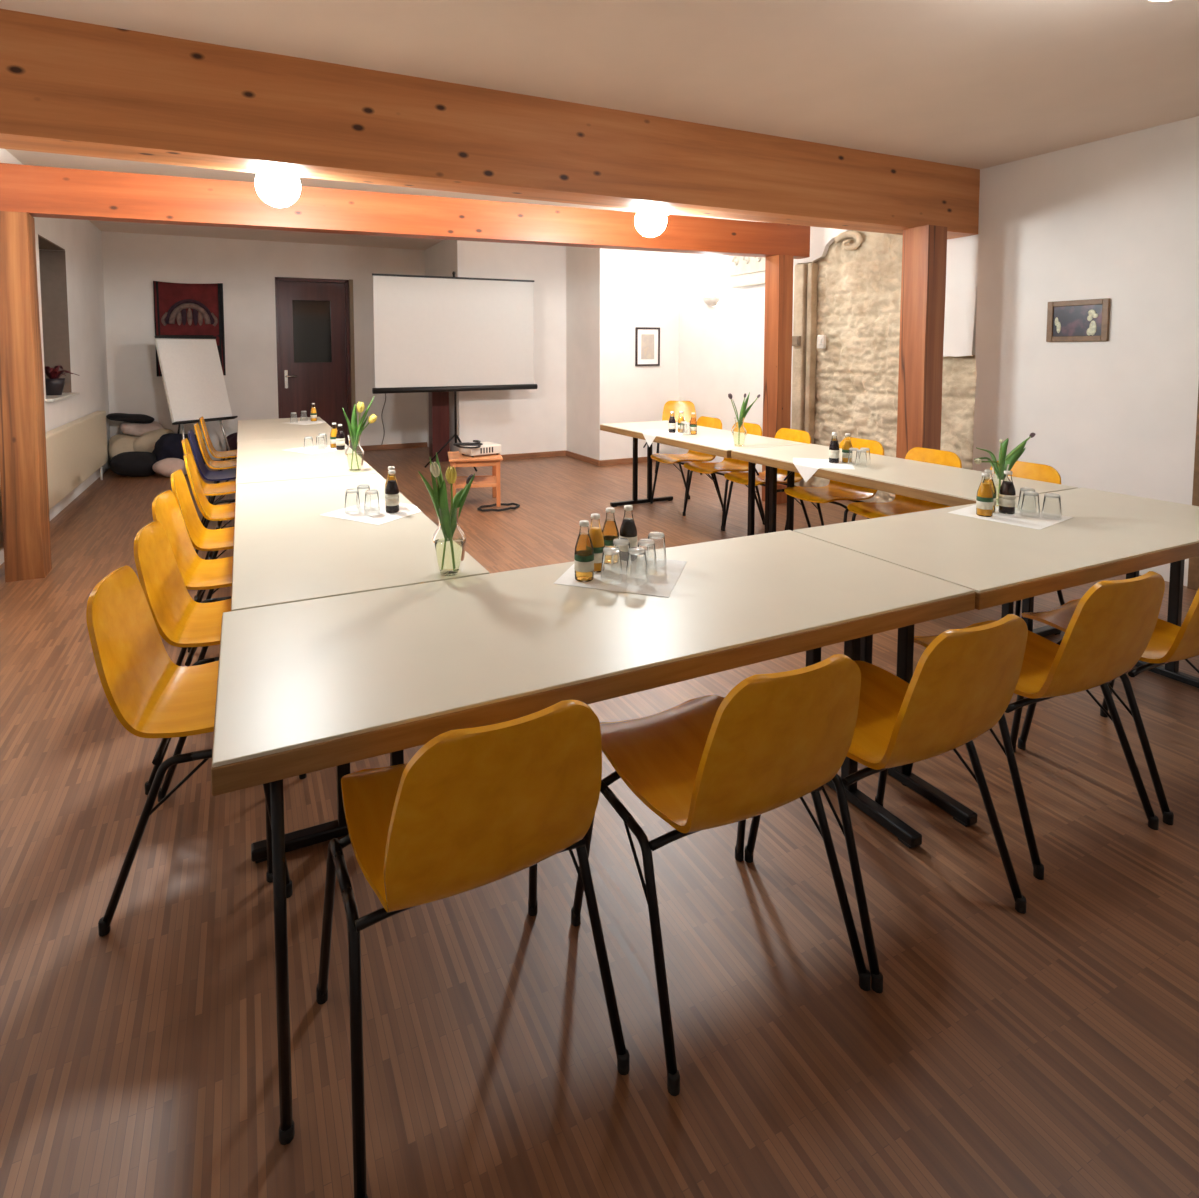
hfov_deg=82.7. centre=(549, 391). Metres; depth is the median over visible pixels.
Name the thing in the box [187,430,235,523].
chair
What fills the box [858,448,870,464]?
drinking glass
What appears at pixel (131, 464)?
bean bag
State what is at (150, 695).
chair
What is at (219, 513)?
chair
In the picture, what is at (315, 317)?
door
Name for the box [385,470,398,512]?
juice bottle
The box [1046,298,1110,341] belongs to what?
framed print
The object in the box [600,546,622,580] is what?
drinking glass
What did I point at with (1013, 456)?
tulip
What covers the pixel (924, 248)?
timber post
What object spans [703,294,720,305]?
wall lamp
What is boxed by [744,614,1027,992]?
chair
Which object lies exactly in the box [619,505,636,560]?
juice bottle
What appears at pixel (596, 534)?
juice bottle
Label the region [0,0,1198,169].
ceiling
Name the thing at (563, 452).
baseboard
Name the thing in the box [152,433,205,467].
bean bag
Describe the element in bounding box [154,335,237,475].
flip chart
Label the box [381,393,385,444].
cord
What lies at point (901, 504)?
chair
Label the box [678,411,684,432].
juice bottle
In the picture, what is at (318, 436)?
drinking glass
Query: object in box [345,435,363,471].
glass vase
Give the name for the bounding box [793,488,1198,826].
folding table
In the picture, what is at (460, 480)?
shelf
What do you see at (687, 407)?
chair
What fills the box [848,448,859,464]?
drinking glass
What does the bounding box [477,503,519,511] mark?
cable
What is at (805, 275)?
trim
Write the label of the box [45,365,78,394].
potted plant
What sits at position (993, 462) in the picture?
tulip
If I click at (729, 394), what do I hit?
tulip
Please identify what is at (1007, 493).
juice bottle
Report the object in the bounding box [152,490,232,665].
chair
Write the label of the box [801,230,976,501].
stone wall
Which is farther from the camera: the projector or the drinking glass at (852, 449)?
the projector
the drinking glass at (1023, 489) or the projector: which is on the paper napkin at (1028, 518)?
the drinking glass at (1023, 489)
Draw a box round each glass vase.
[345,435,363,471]
[431,507,465,576]
[731,418,746,446]
[987,464,1011,507]
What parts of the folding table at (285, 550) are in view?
leg, leg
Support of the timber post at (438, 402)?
on the floor
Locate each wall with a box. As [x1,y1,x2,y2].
[0,148,109,564]
[101,231,427,459]
[425,240,565,454]
[566,246,679,459]
[678,116,1198,585]
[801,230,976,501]
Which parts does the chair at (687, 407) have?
backrest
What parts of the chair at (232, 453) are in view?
backrest, seat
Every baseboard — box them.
[354,442,426,450]
[501,450,565,459]
[600,457,655,465]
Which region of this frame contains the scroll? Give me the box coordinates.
[834,231,862,249]
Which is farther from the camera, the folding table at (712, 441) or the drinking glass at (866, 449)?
the folding table at (712, 441)
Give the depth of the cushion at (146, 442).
8.10 m
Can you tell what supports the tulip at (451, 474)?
in the glass vase at (459, 571)
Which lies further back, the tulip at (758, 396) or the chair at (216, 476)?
the chair at (216, 476)
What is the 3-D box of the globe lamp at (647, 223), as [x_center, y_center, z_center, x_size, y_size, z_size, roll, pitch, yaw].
[0.661,-1.370,4.441,0.208,0.709,0.208,-2,4,-24]
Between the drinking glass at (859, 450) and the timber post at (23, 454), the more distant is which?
the timber post at (23, 454)
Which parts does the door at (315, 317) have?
handle plate, pane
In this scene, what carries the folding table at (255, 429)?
on the floor
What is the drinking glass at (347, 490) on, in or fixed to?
on the paper napkin at (372, 515)
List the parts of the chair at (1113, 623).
leg, seat, leg, leg, backrest, leg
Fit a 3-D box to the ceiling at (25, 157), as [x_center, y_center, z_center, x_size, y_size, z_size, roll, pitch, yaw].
[-1.111,-1.957,6.692,7.200,0.200,6.700,-2,4,-24]
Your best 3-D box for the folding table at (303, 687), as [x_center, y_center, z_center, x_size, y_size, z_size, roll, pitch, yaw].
[0.174,0.937,1.864,1.931,0.740,0.717,-2,4,-24]
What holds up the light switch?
attached to the stone wall at (859, 289)
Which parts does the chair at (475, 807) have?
leg, rail, leg, seat, backrest, leg, leg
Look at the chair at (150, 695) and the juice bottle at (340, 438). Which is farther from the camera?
the juice bottle at (340, 438)
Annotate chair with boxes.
[86,565,306,936]
[133,520,230,794]
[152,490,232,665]
[170,469,233,647]
[181,438,235,553]
[183,453,234,599]
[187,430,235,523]
[194,423,236,500]
[199,416,236,496]
[316,700,629,1197]
[571,654,870,1095]
[650,416,721,515]
[655,401,701,474]
[683,422,763,530]
[722,428,810,530]
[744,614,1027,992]
[784,437,883,530]
[847,447,961,520]
[901,571,1164,879]
[990,460,1064,616]
[1018,588,1198,824]
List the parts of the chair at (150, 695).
backrest, leg, leg, seat, rail, leg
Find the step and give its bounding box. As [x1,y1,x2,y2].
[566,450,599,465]
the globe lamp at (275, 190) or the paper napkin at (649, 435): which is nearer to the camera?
the globe lamp at (275, 190)
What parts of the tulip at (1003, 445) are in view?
stem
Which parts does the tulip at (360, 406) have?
stem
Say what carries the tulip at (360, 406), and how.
in the glass vase at (362, 453)
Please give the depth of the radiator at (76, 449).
6.15 m
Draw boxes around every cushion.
[106,413,153,423]
[108,434,137,459]
[120,421,163,436]
[133,428,173,452]
[152,458,186,476]
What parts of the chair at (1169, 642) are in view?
leg, seat, leg, leg, backrest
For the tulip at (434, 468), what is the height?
0.351 m
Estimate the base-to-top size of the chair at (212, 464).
0.804 m
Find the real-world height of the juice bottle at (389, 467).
0.174 m
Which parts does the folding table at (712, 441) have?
leg, leg, leg, leg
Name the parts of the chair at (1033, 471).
leg, backrest, leg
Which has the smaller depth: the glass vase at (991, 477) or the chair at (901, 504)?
the glass vase at (991, 477)
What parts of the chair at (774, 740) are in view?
leg, rail, leg, seat, leg, backrest, leg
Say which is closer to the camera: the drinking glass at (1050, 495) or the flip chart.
the drinking glass at (1050, 495)
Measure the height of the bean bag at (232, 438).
0.437 m
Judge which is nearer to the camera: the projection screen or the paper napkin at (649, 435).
the paper napkin at (649, 435)
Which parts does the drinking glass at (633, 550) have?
glass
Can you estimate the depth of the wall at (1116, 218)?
4.58 m
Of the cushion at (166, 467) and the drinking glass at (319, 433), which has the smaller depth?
the drinking glass at (319, 433)
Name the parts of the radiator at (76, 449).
casing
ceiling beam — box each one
[0,9,979,238]
[0,163,809,258]
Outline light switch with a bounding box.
[817,335,825,348]
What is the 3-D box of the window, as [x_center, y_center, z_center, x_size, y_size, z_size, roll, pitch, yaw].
[-4.533,-0.630,6.015,0.385,1.382,1.020,-2,4,-24]
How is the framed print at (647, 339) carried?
attached to the wall at (610, 293)
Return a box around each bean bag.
[109,451,156,476]
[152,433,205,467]
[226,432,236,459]
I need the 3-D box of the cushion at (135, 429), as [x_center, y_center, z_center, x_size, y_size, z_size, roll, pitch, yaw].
[-4.968,0.459,8.274,0.461,0.224,0.278,-3,4,-34]
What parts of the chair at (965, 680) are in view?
leg, leg, seat, leg, backrest, leg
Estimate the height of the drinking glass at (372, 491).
0.096 m
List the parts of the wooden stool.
leg, rail, rail, leg, leg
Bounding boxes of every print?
[635,327,659,365]
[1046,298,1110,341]
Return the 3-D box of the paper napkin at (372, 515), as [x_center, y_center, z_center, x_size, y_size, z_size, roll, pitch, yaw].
[-0.728,0.535,2.870,0.330,0.060,0.330,2,4,30]
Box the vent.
[480,447,492,453]
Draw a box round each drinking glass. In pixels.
[304,436,313,450]
[316,435,325,448]
[318,433,327,446]
[344,489,360,512]
[356,484,371,506]
[364,489,379,512]
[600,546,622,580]
[611,538,631,569]
[626,547,647,580]
[636,539,656,570]
[646,532,666,563]
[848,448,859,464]
[855,449,866,466]
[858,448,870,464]
[1017,487,1035,511]
[1020,491,1039,515]
[1041,493,1061,518]
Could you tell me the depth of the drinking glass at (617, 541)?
2.08 m
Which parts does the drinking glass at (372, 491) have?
glass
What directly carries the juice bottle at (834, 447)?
on the paper napkin at (806, 467)
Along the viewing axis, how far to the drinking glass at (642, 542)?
2.07 m
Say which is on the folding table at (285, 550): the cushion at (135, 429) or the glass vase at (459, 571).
the glass vase at (459, 571)
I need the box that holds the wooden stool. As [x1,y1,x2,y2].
[448,451,502,506]
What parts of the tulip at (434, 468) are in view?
stem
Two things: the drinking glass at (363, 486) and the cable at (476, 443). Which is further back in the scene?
the cable at (476, 443)
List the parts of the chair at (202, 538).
backrest, leg, leg, seat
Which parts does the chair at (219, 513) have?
backrest, leg, seat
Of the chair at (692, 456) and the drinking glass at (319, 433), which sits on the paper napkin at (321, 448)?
the drinking glass at (319, 433)
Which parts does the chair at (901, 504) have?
seat, backrest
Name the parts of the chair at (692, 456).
leg, seat, leg, leg, backrest, leg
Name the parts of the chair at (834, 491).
leg, seat, leg, backrest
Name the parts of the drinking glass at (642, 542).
glass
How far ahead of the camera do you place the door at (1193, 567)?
3.97 m
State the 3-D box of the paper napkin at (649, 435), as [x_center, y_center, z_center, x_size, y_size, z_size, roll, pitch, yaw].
[0.917,0.390,5.522,0.330,0.106,0.330,1,4,20]
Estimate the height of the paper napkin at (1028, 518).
0.001 m
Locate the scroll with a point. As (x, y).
(848, 234)
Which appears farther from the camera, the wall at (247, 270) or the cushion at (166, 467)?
the wall at (247, 270)
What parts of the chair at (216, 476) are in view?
backrest, seat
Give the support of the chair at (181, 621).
on the floor
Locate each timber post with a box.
[0,211,51,582]
[428,392,449,461]
[762,255,793,503]
[896,225,946,458]
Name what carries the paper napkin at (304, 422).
on the folding table at (255, 429)
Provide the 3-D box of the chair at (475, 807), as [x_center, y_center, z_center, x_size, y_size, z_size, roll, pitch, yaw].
[-0.182,0.934,1.398,0.534,0.804,0.555,-2,4,-27]
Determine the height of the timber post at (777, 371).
2.265 m
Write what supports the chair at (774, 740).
on the floor
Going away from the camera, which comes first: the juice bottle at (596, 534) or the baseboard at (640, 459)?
the juice bottle at (596, 534)
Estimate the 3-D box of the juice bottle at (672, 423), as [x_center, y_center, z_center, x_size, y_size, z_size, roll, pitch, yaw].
[0.999,0.247,5.551,0.059,0.174,0.059,0,4,4]
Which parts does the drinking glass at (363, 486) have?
glass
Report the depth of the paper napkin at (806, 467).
4.00 m
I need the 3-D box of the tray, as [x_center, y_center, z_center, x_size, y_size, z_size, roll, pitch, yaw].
[-4.042,0.336,7.983,0.090,0.043,0.760,2,4,31]
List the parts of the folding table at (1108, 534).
leg, leg, leg, leg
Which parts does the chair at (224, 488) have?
backrest, leg, leg, seat, rail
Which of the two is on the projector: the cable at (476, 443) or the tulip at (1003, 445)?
the cable at (476, 443)
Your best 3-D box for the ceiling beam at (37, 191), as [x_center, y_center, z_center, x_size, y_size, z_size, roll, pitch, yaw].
[-0.586,-1.311,5.210,6.313,0.293,0.164,-1,4,-21]
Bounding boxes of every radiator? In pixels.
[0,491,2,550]
[46,411,107,509]
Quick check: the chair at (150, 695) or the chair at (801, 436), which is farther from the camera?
the chair at (801, 436)
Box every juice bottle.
[310,403,316,420]
[330,423,336,447]
[336,424,344,449]
[385,466,397,487]
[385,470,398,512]
[574,520,593,581]
[586,513,604,572]
[602,507,618,563]
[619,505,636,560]
[668,411,675,432]
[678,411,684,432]
[690,413,696,434]
[829,434,838,462]
[842,433,852,462]
[976,473,993,516]
[982,470,995,512]
[998,471,1015,513]
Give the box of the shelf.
[456,476,495,484]
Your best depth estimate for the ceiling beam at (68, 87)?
3.37 m
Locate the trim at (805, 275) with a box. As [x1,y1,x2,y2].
[791,263,817,486]
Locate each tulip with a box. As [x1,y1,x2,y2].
[342,397,373,468]
[351,404,376,468]
[418,457,455,567]
[436,452,474,569]
[438,474,474,570]
[728,393,739,438]
[738,392,749,427]
[738,394,759,444]
[974,447,1000,483]
[997,433,1034,503]
[998,438,1007,486]
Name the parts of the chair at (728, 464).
leg, seat, leg, leg, backrest, leg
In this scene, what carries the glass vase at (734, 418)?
on the folding table at (712, 441)
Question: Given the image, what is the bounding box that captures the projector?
[459,442,500,456]
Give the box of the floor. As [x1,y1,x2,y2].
[0,447,1198,1197]
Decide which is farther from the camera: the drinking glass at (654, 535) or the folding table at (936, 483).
the folding table at (936, 483)
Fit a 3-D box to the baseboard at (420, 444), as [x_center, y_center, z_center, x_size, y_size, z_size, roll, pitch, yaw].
[-2.281,0.792,9.778,1.040,0.070,0.024,-2,4,-24]
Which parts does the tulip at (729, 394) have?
stem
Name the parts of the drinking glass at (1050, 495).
glass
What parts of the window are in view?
sill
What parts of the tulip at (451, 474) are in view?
stem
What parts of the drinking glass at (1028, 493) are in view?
glass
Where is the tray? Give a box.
[172,416,237,424]
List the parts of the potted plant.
pot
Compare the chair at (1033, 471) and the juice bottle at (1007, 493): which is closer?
the juice bottle at (1007, 493)
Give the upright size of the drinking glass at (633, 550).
0.096 m
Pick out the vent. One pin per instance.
(487, 447)
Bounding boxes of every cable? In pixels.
[453,440,482,448]
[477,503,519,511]
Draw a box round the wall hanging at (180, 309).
[153,281,225,376]
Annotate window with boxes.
[38,234,79,401]
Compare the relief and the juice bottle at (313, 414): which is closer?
the juice bottle at (313, 414)
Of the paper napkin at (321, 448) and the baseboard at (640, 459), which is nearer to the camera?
the paper napkin at (321, 448)
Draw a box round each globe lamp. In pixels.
[255,173,300,206]
[635,210,666,236]
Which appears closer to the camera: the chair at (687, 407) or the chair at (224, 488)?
the chair at (224, 488)
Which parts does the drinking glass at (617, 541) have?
glass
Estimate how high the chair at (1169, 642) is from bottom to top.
0.804 m
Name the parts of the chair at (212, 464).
backrest, seat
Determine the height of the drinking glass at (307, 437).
0.096 m
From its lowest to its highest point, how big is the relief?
0.440 m
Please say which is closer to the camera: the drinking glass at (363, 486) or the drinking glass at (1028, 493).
the drinking glass at (1028, 493)
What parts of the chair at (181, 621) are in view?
backrest, leg, seat, leg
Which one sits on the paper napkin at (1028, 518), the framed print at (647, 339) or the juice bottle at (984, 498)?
the juice bottle at (984, 498)
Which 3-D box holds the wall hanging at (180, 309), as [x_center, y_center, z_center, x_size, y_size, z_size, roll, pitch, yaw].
[-4.567,-0.793,8.620,0.780,1.190,0.068,-2,4,-24]
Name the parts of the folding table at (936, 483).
leg, leg, leg, leg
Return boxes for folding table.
[211,530,974,1144]
[231,473,488,862]
[236,437,377,483]
[237,417,332,442]
[600,420,806,535]
[731,444,1077,636]
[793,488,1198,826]
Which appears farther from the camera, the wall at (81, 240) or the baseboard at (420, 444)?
the baseboard at (420, 444)
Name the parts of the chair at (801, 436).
leg, leg, seat, backrest, leg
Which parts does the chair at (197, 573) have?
backrest, leg, leg, seat, rail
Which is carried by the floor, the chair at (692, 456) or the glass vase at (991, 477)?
the chair at (692, 456)
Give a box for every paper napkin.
[285,420,325,424]
[285,444,349,453]
[321,500,422,524]
[554,555,686,597]
[642,430,684,446]
[793,458,854,481]
[947,505,1072,529]
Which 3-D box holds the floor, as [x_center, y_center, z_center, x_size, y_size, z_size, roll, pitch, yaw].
[0.074,1.209,4.287,7.800,0.100,12.600,-2,4,-24]
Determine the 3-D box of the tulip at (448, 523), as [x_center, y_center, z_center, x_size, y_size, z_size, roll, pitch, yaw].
[-0.279,0.402,2.087,0.036,0.282,0.137,3,5,44]
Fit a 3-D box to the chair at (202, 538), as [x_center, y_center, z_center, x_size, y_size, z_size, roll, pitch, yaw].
[-1.652,0.806,3.556,0.555,0.804,0.534,-2,4,-21]
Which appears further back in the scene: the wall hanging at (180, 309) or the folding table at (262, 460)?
the wall hanging at (180, 309)
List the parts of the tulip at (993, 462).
stem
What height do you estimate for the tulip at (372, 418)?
0.371 m
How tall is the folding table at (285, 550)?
0.740 m
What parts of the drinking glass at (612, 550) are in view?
glass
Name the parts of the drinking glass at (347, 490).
glass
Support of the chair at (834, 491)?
on the floor
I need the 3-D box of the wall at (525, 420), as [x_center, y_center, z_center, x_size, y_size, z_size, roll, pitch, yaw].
[-0.200,-0.684,9.812,2.840,3.000,1.720,-2,4,-24]
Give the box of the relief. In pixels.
[726,255,764,288]
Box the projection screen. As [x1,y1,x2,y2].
[372,271,537,471]
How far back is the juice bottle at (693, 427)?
5.41 m
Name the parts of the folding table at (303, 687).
support leg, support leg, leg, leg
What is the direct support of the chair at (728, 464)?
on the floor
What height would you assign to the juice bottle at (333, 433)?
0.174 m
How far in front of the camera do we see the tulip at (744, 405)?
4.77 m
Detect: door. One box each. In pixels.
[275,277,355,449]
[1187,386,1198,590]
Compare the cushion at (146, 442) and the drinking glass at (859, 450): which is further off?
the cushion at (146, 442)
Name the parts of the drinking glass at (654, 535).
glass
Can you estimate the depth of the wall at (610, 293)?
8.47 m
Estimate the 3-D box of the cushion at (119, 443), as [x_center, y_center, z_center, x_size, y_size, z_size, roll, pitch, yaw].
[-5.070,0.750,8.177,0.416,0.470,0.548,-3,4,-35]
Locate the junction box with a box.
[792,336,800,345]
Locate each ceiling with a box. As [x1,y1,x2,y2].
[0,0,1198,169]
[6,149,738,249]
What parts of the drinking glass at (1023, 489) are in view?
glass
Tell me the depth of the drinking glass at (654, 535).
2.15 m
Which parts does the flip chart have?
leg, leg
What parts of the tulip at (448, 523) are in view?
stem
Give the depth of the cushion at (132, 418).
8.16 m
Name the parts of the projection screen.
leg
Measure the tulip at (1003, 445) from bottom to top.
0.286 m
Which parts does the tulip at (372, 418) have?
stem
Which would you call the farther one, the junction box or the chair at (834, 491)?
the junction box
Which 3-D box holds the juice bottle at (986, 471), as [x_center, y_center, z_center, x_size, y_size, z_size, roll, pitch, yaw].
[1.824,0.412,2.828,0.059,0.174,0.059,1,4,24]
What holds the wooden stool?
on the floor
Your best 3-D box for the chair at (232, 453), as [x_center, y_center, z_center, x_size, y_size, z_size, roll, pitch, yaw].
[-2.997,0.632,6.432,0.555,0.804,0.534,-2,4,-24]
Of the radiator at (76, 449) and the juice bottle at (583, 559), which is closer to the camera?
the juice bottle at (583, 559)
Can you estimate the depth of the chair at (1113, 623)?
1.88 m
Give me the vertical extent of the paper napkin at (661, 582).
0.073 m

